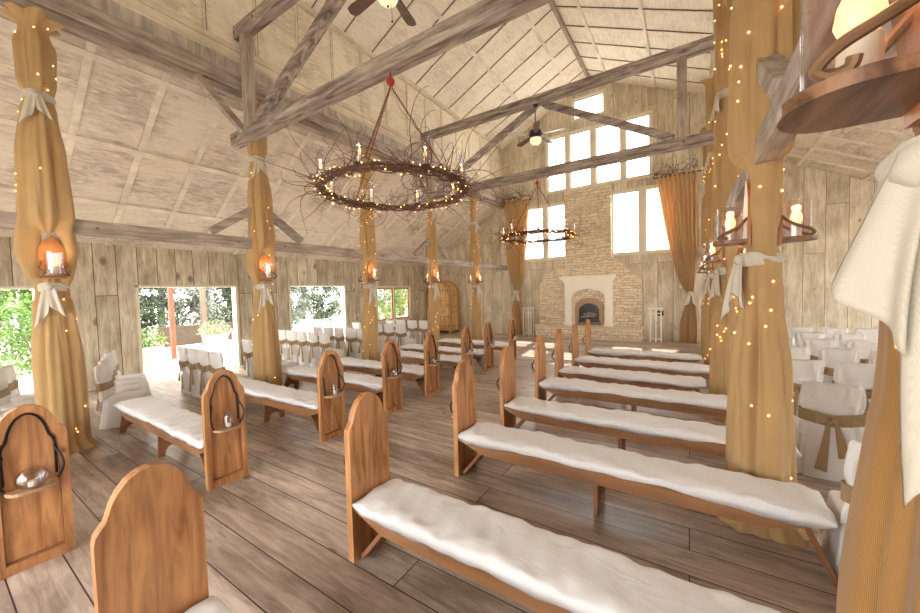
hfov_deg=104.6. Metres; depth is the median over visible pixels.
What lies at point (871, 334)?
covered chair
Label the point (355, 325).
covered chair
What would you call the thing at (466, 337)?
pew
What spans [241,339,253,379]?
covered chair
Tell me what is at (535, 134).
ceiling fan
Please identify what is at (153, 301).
shrub
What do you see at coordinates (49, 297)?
tieback
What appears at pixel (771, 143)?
brace
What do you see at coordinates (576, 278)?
mantel shelf
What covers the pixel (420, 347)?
bench cushion
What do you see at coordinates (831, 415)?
covered chair
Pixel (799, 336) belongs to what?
covered chair
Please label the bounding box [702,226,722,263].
wall lantern
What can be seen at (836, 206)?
wall
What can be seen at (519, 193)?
garland
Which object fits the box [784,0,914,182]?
ceiling
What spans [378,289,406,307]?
tree
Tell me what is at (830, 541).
covered chair
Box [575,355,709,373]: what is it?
bench cushion
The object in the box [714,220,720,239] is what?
rail
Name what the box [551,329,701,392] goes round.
pew
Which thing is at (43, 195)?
drape
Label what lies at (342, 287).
door
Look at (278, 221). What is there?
knee brace
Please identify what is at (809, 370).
covered chair
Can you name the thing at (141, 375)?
covered chair
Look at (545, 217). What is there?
window
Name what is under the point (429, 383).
pew
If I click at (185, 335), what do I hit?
wall
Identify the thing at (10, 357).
shrub
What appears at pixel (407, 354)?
bench cushion
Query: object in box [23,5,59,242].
timber post
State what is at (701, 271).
wall lantern
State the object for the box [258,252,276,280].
wall lantern
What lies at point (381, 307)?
shrub
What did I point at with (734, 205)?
brace
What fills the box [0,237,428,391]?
wall
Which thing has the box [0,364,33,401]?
covered chair
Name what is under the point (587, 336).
pew
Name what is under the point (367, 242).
drape
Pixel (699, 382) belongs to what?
bench cushion
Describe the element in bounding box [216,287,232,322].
shrub
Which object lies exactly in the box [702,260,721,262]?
shelf
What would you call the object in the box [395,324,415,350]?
covered chair
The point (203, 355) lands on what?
covered chair
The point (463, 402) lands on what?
pew
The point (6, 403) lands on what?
covered chair
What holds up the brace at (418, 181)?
attached to the timber post
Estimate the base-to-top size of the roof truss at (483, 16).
2.120 m
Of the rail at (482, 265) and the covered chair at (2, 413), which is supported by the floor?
the covered chair at (2, 413)
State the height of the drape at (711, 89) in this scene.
6.296 m
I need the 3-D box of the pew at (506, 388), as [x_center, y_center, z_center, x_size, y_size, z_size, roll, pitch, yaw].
[1.871,1.162,4.176,3.158,1.233,0.400,0,3,33]
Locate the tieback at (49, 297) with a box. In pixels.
[34,283,69,327]
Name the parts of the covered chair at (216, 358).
seat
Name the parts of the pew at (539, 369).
frame, panel, leg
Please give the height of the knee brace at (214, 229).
0.677 m
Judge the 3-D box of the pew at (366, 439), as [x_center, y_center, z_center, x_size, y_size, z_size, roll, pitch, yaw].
[0.506,1.288,2.013,3.208,1.233,0.400,0,3,33]
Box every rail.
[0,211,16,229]
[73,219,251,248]
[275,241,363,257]
[377,252,429,263]
[438,258,473,267]
[479,263,506,269]
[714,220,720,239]
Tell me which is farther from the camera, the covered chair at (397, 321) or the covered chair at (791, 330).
the covered chair at (397, 321)
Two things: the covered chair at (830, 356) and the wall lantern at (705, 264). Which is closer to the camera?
the covered chair at (830, 356)
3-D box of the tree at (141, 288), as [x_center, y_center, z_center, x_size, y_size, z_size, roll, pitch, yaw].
[-19.398,-3.614,26.486,8.841,10.229,9.051,0,3,38]
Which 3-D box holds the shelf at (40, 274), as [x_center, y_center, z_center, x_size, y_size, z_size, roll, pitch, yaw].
[-5.224,-0.406,4.596,0.228,0.028,0.260,0,3,33]
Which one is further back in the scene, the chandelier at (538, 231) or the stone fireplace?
the stone fireplace
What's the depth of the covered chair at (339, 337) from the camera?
11.00 m
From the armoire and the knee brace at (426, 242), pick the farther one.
the armoire
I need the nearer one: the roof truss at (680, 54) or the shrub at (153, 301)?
the roof truss at (680, 54)
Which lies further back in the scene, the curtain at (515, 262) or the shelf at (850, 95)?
the curtain at (515, 262)
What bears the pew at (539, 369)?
on the floor
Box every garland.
[503,182,534,206]
[649,154,696,188]
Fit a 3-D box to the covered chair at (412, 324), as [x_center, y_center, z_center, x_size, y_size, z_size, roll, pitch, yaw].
[-1.636,0.982,13.422,0.572,1.000,0.636,0,3,32]
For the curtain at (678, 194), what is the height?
5.920 m
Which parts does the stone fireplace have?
arch moulding, firebox frame, door frame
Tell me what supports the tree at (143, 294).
on the ground
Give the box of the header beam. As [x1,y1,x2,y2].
[0,0,505,208]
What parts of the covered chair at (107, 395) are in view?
seat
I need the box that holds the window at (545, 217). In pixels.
[525,201,564,261]
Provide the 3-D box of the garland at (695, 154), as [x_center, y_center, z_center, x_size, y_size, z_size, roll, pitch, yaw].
[7.318,-4.657,12.248,1.449,1.112,1.003,0,3,33]
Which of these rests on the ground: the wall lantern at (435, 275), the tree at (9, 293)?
the tree at (9, 293)
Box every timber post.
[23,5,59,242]
[256,103,267,281]
[748,172,751,247]
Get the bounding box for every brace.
[193,72,243,132]
[208,206,251,233]
[273,212,303,242]
[409,166,427,195]
[413,238,429,255]
[437,241,448,258]
[725,169,745,218]
[755,0,889,164]
[756,52,789,101]
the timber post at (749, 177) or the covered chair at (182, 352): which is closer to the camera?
the timber post at (749, 177)
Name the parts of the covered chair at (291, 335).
seat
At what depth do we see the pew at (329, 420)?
5.01 m
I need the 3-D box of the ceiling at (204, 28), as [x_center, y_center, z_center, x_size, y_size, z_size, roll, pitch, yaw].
[-2.877,-5.618,8.859,0.240,2.300,19.112,0,3,33]
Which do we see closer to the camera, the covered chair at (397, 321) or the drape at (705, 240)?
the drape at (705, 240)
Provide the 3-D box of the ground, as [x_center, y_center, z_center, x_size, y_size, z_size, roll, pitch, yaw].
[8.181,1.537,12.685,120.000,0.440,110.000,0,3,33]
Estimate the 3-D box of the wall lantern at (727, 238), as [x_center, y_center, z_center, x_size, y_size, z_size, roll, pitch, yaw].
[2.303,-0.778,3.032,0.250,0.560,0.294,0,3,33]
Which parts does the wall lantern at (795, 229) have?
flame bulb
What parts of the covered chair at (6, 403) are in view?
seat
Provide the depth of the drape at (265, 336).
6.92 m
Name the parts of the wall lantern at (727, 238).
flame bulb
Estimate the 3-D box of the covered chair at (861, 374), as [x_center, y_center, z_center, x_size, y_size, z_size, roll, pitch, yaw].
[5.062,1.175,4.587,0.570,0.993,0.641,0,3,34]
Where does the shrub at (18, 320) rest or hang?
on the ground
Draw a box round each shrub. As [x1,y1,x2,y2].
[0,297,32,375]
[0,306,22,376]
[1,289,32,343]
[138,288,164,338]
[156,287,231,327]
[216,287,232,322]
[290,286,312,327]
[298,286,340,323]
[377,289,406,315]
[378,303,399,318]
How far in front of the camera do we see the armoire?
17.43 m
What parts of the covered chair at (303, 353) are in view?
seat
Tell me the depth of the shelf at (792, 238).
2.74 m
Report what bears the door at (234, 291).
in the wall at (102, 289)
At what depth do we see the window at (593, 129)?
14.07 m
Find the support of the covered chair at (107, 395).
on the floor
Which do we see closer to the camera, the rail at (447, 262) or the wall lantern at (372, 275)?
the wall lantern at (372, 275)
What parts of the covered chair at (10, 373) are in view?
seat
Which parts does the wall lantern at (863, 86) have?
flame bulb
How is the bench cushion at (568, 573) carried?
on the pew at (366, 439)
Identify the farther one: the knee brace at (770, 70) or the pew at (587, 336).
the pew at (587, 336)
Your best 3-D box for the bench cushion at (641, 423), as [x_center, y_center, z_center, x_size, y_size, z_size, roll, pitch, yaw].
[1.934,1.321,4.144,2.920,0.134,0.436,0,3,33]
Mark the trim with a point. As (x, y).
(552, 4)
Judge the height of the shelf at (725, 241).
0.028 m
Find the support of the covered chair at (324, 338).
on the floor
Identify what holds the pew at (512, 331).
on the floor
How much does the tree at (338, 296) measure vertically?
7.829 m
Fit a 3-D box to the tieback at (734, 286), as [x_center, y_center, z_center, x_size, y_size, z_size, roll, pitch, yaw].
[2.455,-0.157,2.950,0.399,0.577,0.318,-1,2,7]
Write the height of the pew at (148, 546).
1.233 m
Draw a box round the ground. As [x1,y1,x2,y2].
[0,302,406,394]
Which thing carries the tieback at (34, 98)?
attached to the drape at (43, 195)
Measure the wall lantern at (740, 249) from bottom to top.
0.560 m
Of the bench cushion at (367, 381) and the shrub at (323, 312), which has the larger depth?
the shrub at (323, 312)
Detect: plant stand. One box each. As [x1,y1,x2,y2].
[521,307,534,335]
[648,308,663,341]
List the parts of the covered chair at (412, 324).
seat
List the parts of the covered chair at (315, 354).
seat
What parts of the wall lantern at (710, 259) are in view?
flame bulb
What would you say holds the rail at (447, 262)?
attached to the timber post
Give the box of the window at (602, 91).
[570,88,605,122]
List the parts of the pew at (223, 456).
leg, leg, panel, frame, frame moulding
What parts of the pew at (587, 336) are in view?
frame, panel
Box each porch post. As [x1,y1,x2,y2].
[167,288,176,358]
[199,287,207,345]
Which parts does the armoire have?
door, panel moulding, drawer, door, moulding, panel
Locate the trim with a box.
[549,1,588,76]
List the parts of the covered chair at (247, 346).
seat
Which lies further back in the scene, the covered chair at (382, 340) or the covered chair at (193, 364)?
the covered chair at (382, 340)
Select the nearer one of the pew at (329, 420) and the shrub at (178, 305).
the pew at (329, 420)
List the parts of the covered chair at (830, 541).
seat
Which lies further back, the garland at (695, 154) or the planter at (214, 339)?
the planter at (214, 339)
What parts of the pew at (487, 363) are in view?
panel, frame, frame moulding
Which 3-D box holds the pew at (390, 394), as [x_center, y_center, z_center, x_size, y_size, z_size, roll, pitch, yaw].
[-2.350,1.166,6.779,3.158,1.233,0.400,0,3,33]
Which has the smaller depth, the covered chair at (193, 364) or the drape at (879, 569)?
the drape at (879, 569)
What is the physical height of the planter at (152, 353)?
1.168 m
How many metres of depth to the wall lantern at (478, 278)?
13.96 m
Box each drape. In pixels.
[0,2,99,455]
[239,104,282,401]
[357,149,379,361]
[424,178,440,345]
[468,196,483,339]
[698,127,711,356]
[700,73,720,364]
[703,0,743,422]
[717,0,808,547]
[836,0,919,612]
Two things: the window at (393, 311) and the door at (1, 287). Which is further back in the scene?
the window at (393, 311)
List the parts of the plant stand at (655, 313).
leg, leg, leg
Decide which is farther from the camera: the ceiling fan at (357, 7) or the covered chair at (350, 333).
the covered chair at (350, 333)
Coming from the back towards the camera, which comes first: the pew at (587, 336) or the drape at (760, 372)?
the pew at (587, 336)
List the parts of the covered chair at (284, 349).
seat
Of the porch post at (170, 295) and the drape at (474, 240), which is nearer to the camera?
the porch post at (170, 295)
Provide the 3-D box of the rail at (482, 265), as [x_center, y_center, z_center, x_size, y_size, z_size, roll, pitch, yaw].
[1.384,-1.702,15.237,0.150,0.200,2.735,0,3,33]
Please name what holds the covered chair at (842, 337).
on the floor
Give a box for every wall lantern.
[37,236,71,278]
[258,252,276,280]
[367,261,379,281]
[432,266,441,282]
[476,269,482,282]
[696,254,706,273]
[699,244,712,270]
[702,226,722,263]
[712,179,750,247]
[737,232,745,254]
[777,0,919,133]
[777,207,817,245]
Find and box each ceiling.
[0,5,498,266]
[81,0,503,197]
[301,0,713,148]
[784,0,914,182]
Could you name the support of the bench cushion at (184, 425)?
on the pew at (223, 456)
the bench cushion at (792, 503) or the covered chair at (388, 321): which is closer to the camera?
the bench cushion at (792, 503)
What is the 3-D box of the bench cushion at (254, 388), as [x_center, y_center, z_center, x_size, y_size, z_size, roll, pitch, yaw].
[-3.082,1.388,5.822,2.970,0.135,0.436,0,3,33]
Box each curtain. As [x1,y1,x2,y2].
[504,199,531,334]
[654,170,701,342]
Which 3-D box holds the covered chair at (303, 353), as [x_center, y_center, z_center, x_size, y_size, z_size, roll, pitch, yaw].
[-4.429,1.182,10.466,0.560,0.996,0.621,0,3,32]
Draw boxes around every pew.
[0,404,75,580]
[90,461,208,612]
[119,369,248,491]
[245,350,345,442]
[284,339,402,414]
[343,332,439,397]
[344,392,572,612]
[401,326,473,369]
[402,322,494,372]
[439,317,517,359]
[450,360,837,589]
[496,346,725,457]
[531,335,726,417]
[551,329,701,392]
[568,323,708,378]
[582,319,698,362]
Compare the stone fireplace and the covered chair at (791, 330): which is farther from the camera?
the stone fireplace
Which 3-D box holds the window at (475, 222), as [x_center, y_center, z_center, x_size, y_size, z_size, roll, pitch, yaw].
[0.579,-3.068,13.929,0.307,0.473,0.389,-3,3,-37]
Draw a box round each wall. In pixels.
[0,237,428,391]
[156,322,231,347]
[438,82,878,341]
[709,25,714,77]
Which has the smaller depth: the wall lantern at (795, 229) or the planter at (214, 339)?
the wall lantern at (795, 229)
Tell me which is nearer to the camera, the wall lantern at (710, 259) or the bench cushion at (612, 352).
the wall lantern at (710, 259)
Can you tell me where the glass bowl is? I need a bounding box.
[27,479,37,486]
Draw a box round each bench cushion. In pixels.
[113,395,203,449]
[184,595,233,612]
[237,376,317,409]
[281,365,382,390]
[340,357,423,375]
[352,479,781,612]
[380,350,460,362]
[399,344,483,355]
[437,338,508,346]
[458,422,837,528]
[504,396,801,456]
[539,377,726,409]
[558,365,705,388]
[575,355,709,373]
[588,348,701,359]
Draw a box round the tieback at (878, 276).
[831,135,919,506]
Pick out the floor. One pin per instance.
(276, 534)
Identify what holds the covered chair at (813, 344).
on the floor
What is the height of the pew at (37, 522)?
1.233 m
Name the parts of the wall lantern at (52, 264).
flame bulb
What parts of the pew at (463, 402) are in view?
frame, panel, leg, leg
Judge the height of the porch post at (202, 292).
3.060 m
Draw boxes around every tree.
[0,289,28,357]
[1,289,30,341]
[30,288,166,334]
[139,288,221,327]
[141,288,226,324]
[182,287,232,328]
[290,286,326,318]
[325,288,340,314]
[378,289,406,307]
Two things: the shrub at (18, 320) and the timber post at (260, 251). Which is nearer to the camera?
the timber post at (260, 251)
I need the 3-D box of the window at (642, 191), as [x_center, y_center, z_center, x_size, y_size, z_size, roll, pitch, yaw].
[6.819,-3.209,13.323,2.260,2.500,0.135,0,3,33]
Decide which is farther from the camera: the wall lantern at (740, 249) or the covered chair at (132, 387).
the covered chair at (132, 387)
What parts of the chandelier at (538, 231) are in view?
chain, chain, chain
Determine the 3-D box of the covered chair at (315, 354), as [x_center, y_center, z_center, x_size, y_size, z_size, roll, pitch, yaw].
[-3.987,1.180,10.184,0.572,1.000,0.636,0,3,34]
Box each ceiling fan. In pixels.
[348,0,415,25]
[507,104,565,153]
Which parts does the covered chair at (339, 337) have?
seat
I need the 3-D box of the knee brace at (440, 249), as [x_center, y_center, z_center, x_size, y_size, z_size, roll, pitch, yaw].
[-0.680,-1.960,12.046,0.130,0.677,0.894,0,3,33]
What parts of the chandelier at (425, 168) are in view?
chain, chain, fairy lights, chain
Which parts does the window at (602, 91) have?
sash frame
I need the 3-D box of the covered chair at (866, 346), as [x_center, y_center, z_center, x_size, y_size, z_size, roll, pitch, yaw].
[7.002,1.054,6.248,0.570,0.993,0.641,0,3,34]
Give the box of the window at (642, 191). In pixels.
[611,184,669,255]
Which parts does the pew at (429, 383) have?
panel, frame, frame moulding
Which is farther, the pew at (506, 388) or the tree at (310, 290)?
the tree at (310, 290)
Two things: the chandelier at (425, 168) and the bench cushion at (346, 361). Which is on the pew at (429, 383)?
the bench cushion at (346, 361)
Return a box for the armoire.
[426,280,459,332]
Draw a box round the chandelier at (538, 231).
[483,178,591,264]
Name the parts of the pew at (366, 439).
frame, panel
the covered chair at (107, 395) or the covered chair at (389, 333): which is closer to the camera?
the covered chair at (107, 395)
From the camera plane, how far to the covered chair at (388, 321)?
13.73 m
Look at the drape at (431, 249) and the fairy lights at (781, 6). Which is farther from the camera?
the drape at (431, 249)
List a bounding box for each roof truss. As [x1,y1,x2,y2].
[230,0,553,148]
[415,35,713,202]
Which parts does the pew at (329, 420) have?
leg, panel, frame, frame moulding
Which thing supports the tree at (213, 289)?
on the ground
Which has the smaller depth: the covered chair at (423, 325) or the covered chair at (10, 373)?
the covered chair at (10, 373)
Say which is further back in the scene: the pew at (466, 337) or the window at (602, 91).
the window at (602, 91)
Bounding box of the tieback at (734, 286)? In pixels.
[721,252,787,320]
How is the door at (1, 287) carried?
in the wall at (102, 289)
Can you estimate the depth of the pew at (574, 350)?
7.38 m
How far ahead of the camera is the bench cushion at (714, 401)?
5.13 m
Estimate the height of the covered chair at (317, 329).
0.993 m
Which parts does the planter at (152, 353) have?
pot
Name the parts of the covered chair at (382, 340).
seat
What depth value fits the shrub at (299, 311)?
23.19 m
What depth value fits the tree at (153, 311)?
19.48 m
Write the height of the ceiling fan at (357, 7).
1.254 m
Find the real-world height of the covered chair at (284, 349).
1.000 m
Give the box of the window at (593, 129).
[545,109,652,194]
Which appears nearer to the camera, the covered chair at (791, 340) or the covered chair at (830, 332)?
the covered chair at (791, 340)
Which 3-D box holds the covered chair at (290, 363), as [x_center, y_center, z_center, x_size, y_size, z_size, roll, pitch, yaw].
[-3.994,1.270,8.110,0.570,0.993,0.641,0,3,35]
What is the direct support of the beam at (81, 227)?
attached to the timber post at (43, 235)
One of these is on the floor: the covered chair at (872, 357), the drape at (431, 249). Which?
the covered chair at (872, 357)
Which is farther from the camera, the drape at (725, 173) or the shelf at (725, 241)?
the drape at (725, 173)
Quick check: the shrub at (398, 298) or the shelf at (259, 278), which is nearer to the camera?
the shelf at (259, 278)
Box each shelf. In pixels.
[38,273,69,276]
[259,278,275,279]
[559,274,617,283]
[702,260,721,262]
[712,238,747,246]
[777,50,919,133]
[782,235,817,242]
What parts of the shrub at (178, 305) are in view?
stem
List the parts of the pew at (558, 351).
frame, panel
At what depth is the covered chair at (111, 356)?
6.71 m
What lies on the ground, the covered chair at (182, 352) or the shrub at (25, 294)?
the shrub at (25, 294)
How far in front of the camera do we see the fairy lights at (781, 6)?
2.84 m
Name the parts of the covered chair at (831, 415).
seat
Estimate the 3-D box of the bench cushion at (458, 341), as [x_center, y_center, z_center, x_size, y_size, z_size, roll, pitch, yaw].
[0.419,1.081,10.789,2.470,0.127,0.436,0,3,33]
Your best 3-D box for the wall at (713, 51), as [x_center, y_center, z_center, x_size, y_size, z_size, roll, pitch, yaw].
[3.701,-6.006,4.594,0.240,1.522,19.112,0,3,33]
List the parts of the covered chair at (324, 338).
seat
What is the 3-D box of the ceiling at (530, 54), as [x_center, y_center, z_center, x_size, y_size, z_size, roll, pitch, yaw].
[0.170,-7.623,6.352,8.003,2.029,18.800,0,3,33]
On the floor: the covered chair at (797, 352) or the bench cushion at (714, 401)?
the covered chair at (797, 352)
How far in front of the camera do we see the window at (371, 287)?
9.24 m
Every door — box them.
[0,286,34,299]
[135,285,240,373]
[288,285,346,341]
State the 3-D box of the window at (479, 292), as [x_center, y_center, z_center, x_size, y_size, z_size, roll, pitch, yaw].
[0.646,-0.569,14.033,0.317,0.577,0.399,-3,3,-37]
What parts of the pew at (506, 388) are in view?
frame, panel, leg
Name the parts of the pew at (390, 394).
leg, panel, frame, frame moulding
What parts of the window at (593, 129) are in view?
sash frame, sash frame, sash frame, sash frame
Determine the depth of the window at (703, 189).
9.88 m
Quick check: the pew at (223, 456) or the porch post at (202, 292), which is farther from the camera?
the porch post at (202, 292)
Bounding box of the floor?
[0,331,840,612]
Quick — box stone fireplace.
[534,183,643,341]
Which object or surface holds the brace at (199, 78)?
attached to the timber post at (260, 251)
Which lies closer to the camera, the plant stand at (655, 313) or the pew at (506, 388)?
the pew at (506, 388)
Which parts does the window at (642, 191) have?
sash frame, sash frame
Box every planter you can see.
[141,328,168,364]
[196,319,231,349]
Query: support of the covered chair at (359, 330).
on the floor
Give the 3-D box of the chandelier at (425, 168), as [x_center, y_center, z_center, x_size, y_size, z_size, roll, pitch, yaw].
[-0.752,-2.083,4.839,3.209,2.142,3.378,-1,3,19]
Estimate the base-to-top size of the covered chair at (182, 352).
0.996 m
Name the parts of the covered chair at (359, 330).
seat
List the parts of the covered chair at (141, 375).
seat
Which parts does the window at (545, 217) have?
sash frame, sash frame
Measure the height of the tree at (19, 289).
9.646 m
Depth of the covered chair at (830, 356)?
5.40 m
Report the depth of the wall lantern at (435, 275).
11.62 m
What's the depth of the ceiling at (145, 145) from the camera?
7.37 m
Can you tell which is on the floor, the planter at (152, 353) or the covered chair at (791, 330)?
the covered chair at (791, 330)
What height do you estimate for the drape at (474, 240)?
5.656 m
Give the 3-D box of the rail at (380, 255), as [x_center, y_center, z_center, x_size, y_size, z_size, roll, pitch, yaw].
[-1.659,-1.424,10.518,0.150,0.200,2.610,0,3,33]
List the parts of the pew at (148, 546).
frame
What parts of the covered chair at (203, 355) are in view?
seat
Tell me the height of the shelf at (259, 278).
0.028 m
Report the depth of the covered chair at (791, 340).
6.50 m
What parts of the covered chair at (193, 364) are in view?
seat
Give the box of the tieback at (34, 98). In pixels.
[19,88,55,121]
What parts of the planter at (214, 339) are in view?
pot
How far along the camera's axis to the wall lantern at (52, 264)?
4.62 m
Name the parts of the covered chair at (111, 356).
seat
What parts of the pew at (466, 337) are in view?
panel, frame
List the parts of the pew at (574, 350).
frame, panel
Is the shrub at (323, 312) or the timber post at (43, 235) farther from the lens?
the shrub at (323, 312)
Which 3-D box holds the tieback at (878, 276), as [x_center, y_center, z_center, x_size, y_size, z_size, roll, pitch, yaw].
[0.967,0.019,0.635,0.439,0.657,0.357,-2,2,-4]
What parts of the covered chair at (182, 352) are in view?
seat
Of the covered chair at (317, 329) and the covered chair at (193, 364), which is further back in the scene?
the covered chair at (317, 329)
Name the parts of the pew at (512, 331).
panel, frame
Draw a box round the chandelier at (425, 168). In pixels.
[254,72,521,239]
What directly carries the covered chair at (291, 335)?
on the floor
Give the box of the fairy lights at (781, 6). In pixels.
[729,6,792,478]
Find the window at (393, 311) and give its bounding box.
[375,286,411,322]
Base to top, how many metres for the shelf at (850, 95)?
0.028 m
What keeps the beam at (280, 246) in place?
attached to the timber post at (260, 251)
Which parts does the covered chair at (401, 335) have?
seat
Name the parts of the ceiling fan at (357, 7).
blade, light globe, blade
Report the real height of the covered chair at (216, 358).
0.996 m
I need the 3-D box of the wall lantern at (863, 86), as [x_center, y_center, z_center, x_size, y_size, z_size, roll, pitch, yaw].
[0.814,-0.662,0.723,0.250,0.560,0.294,0,3,33]
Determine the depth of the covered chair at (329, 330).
11.26 m
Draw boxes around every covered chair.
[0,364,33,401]
[0,369,34,410]
[0,409,9,418]
[94,361,147,429]
[98,358,148,411]
[101,354,149,394]
[103,350,150,394]
[177,346,191,394]
[187,347,202,397]
[198,349,234,394]
[209,351,248,378]
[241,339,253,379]
[278,329,288,361]
[280,352,302,385]
[286,330,298,361]
[296,331,309,365]
[308,331,331,366]
[313,326,322,346]
[319,332,344,357]
[323,327,335,348]
[334,327,347,356]
[345,328,358,358]
[352,322,360,336]
[356,328,381,359]
[378,323,385,351]
[383,324,396,342]
[386,319,395,336]
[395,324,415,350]
[396,320,408,337]
[407,320,420,343]
[419,320,427,343]
[787,327,812,337]
[789,338,795,345]
[790,346,809,359]
[792,359,824,417]
[794,380,866,481]
[795,332,825,345]
[803,338,838,359]
[817,440,861,578]
[818,347,860,382]
[820,327,848,338]
[832,362,875,413]
[833,333,866,347]
[845,340,877,363]
[854,328,877,340]
[868,350,876,363]
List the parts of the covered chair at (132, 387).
seat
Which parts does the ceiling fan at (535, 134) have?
blade, blade, motor, light globe, blade, blade, blade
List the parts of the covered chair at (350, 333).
seat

